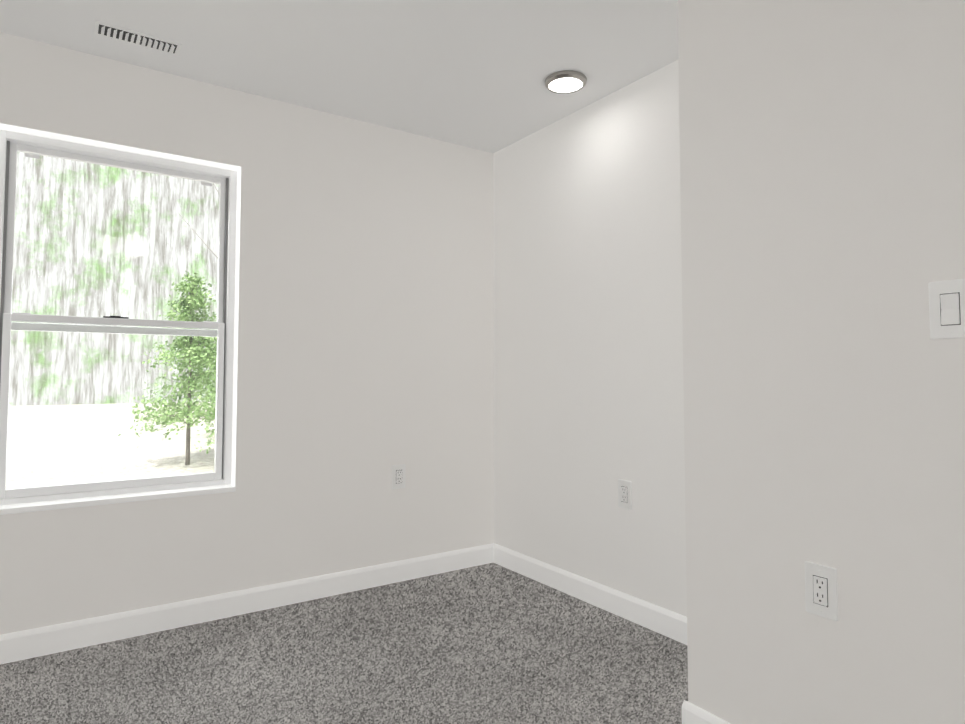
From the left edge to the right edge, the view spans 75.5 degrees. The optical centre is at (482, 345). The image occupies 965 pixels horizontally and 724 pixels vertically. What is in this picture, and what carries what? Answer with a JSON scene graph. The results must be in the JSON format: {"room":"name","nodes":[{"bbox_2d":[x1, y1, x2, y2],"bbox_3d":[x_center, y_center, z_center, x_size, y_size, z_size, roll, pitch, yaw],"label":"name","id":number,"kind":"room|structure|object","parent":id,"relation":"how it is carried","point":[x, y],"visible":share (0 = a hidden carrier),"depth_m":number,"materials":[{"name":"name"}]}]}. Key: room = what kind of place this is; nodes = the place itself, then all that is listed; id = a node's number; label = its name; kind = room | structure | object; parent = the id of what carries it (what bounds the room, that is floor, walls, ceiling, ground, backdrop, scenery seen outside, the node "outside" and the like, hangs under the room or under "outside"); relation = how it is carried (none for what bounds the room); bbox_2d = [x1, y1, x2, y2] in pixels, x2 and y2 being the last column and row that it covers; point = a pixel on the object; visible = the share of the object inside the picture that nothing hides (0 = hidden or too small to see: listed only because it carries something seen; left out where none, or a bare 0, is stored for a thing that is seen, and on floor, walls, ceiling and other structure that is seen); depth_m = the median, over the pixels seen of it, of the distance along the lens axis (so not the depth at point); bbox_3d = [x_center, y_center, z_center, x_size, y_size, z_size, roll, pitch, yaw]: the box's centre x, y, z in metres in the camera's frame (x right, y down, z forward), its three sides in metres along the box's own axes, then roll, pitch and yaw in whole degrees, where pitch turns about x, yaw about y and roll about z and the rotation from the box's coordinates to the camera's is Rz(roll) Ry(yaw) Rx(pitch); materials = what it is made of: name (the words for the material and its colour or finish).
{"room":"empty bedroom","nodes":[
{"label":"empty bedroom","id":0,"kind":"room"},
{"bbox_2d":[0,32,493,634],"bbox_3d":[-1.293,0.012,2.942,3.370,2.440,0.240,2,-3,-34],"label":"wall","id":1,"kind":"structure","parent":0,"point":[366,316],"depth_m":3.09,"materials":[{"name":"white paint"}]},
{"bbox_2d":[0,123,240,514],"bbox_3d":[-1.560,-0.099,2.709,0.920,1.517,0.172,2,-3,-34],"label":"window","id":2,"kind":"structure","parent":1,"relation":"in","point":[13,500],"depth_m":2.72,"materials":[{"name":"white paint"}]},
{"bbox_2d":[0,544,491,664],"bbox_3d":[-1.203,1.174,2.794,3.086,0.106,0.014,2,-3,-34],"label":"baseboard","id":3,"kind":"structure","parent":1,"relation":"attached to","point":[33,643],"depth_m":2.80,"materials":[{"name":"white paint"}]},
{"bbox_2d":[392,464,405,488],"bbox_3d":[-0.448,0.700,3.337,0.080,0.128,0.009,2,-3,-34],"label":"outlet","id":4,"kind":"object","parent":1,"relation":"attached to","point":[399,476],"visible":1,"depth_m":3.33,"materials":[{"name":"white plastic"}]},
{"bbox_2d":[0,0,677,152],"bbox_3d":[-0.296,-1.356,1.131,5.640,0.120,4.460,2,-3,-34],"label":"ceiling","id":5,"kind":"structure","parent":0,"point":[474,74],"depth_m":2.58,"materials":[{"name":"white paint"}]},
{"bbox_2d":[94,21,181,55],"bbox_3d":[-1.377,-1.224,2.495,0.300,0.013,0.105,2,-3,-34],"label":"ceiling vent","id":6,"kind":"object","parent":5,"relation":"in","point":[133,37],"visible":0.98,"depth_m":2.48,"materials":[{"name":"white metal"}]},
{"bbox_2d":[545,70,586,93],"bbox_3d":[0.380,-1.199,2.847,0.192,0.030,0.192,2,-3,-34],"label":"ceiling light","id":7,"kind":"object","parent":5,"relation":"in","point":[565,82],"visible":1,"depth_m":2.81,"materials":[{"name":"silver metal"}]},
{"bbox_2d":[0,563,687,723],"bbox_3d":[-0.296,1.201,1.008,5.640,0.120,4.460,2,-3,-34],"label":"floor","id":8,"kind":"structure","parent":0,"point":[491,643],"depth_m":2.33,"materials":[{"name":"carpet"}]},
{"bbox_2d":[493,60,686,616],"bbox_3d":[0.587,0.018,3.070,0.120,2.440,2.150,2,-3,-34],"label":"wall","id":9,"kind":"structure","parent":0,"point":[588,376],"depth_m":3.02,"materials":[{"name":"white paint"}]},
{"bbox_2d":[492,543,686,644],"bbox_3d":[0.574,1.179,2.915,0.014,0.106,1.760,2,-3,-34],"label":"baseboard","id":10,"kind":"structure","parent":9,"relation":"attached to","point":[668,623],"depth_m":2.95,"materials":[{"name":"white paint"}]},
{"bbox_2d":[618,479,631,509],"bbox_3d":[0.647,0.676,2.837,0.009,0.128,0.080,2,-3,-34],"label":"outlet","id":11,"kind":"object","parent":9,"relation":"attached to","point":[624,494],"visible":1,"depth_m":2.83,"materials":[{"name":"white plastic"}]},
{"bbox_2d":[678,0,722,719],"bbox_3d":[0.884,-0.031,2.045,0.550,2.440,0.120,2,-3,-34],"label":"wall","id":12,"kind":"structure","parent":0,"point":[704,620],"depth_m":1.89,"materials":[{"name":"white paint"}]},
{"bbox_2d":[710,0,964,723],"bbox_3d":[1.358,-0.082,0.971,0.120,2.440,2.190,2,-3,-34],"label":"wall","id":13,"kind":"structure","parent":0,"point":[839,168],"depth_m":1.55,"materials":[{"name":"white paint"}]},
{"bbox_2d":[682,700,729,723],"bbox_3d":[0.855,1.113,1.532,0.014,0.106,0.869,2,-3,-34],"label":"baseboard","id":14,"kind":"structure","parent":13,"relation":"attached to","point":[691,714],"depth_m":1.85,"materials":[{"name":"white paint"}]},
{"bbox_2d":[805,561,837,620],"bbox_3d":[0.850,0.615,1.567,0.009,0.128,0.080,2,-3,-34],"label":"outlet","id":15,"kind":"object","parent":13,"relation":"attached to","point":[821,592],"visible":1,"depth_m":1.56,"materials":[{"name":"white plastic"}]},
{"bbox_2d":[928,278,964,338],"bbox_3d":[1.017,-0.080,1.355,0.010,0.128,0.080,2,-3,-34],"label":"rocker light switch","id":16,"kind":"object","parent":13,"relation":"attached to","point":[947,308],"visible":1,"depth_m":1.36,"materials":[{"name":"white plastic"}]},
{"label":"outside","id":17,"kind":"structure","parent":0,"visible":0},
{"bbox_2d":[6,402,214,488],"bbox_3d":[-12.809,3.490,31.288,70.000,0.200,59.740,2,-3,-34],"label":"ground","id":18,"kind":"structure","parent":17,"point":[30,437],"depth_m":16.68,"materials":[{"name":"white plant"}]},
{"bbox_2d":[118,271,216,464],"bbox_3d":[-6.247,0.460,13.266,2.603,4.134,2.681,2,-3,-34],"label":"tree","id":19,"kind":"object","parent":18,"relation":"on","point":[199,343],"depth_m":13.17,"materials":[{"name":"green plant"}]},
{"bbox_2d":[148,338,216,453],"bbox_3d":[-5.297,0.680,12.941,2.806,3.662,3.348,2,-3,-34],"label":"tree","id":20,"kind":"object","parent":18,"relation":"on","point":[211,410],"depth_m":12.36,"materials":[{"name":"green plant"}]},
{"bbox_2d":[174,329,216,401],"bbox_3d":[-7.683,0.554,19.439,3.816,4.534,3.573,2,-3,-34],"label":"tree","id":21,"kind":"object","parent":18,"relation":"on","point":[201,376],"depth_m":18.76,"materials":[{"name":"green plant"}]},
{"bbox_2d":[179,214,217,258],"bbox_3d":[-5.061,-3.429,13.453,2.603,11.926,1.159,2,-3,-34],"label":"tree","id":22,"kind":"object","parent":18,"relation":"on","point":[200,238],"depth_m":13.23,"materials":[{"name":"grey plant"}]},
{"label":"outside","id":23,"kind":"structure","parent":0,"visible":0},
{"bbox_2d":[9,151,218,405],"bbox_3d":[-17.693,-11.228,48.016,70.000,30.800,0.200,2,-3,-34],"label":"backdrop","id":24,"kind":"structure","parent":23,"point":[23,250],"depth_m":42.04,"materials":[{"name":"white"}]}
]}

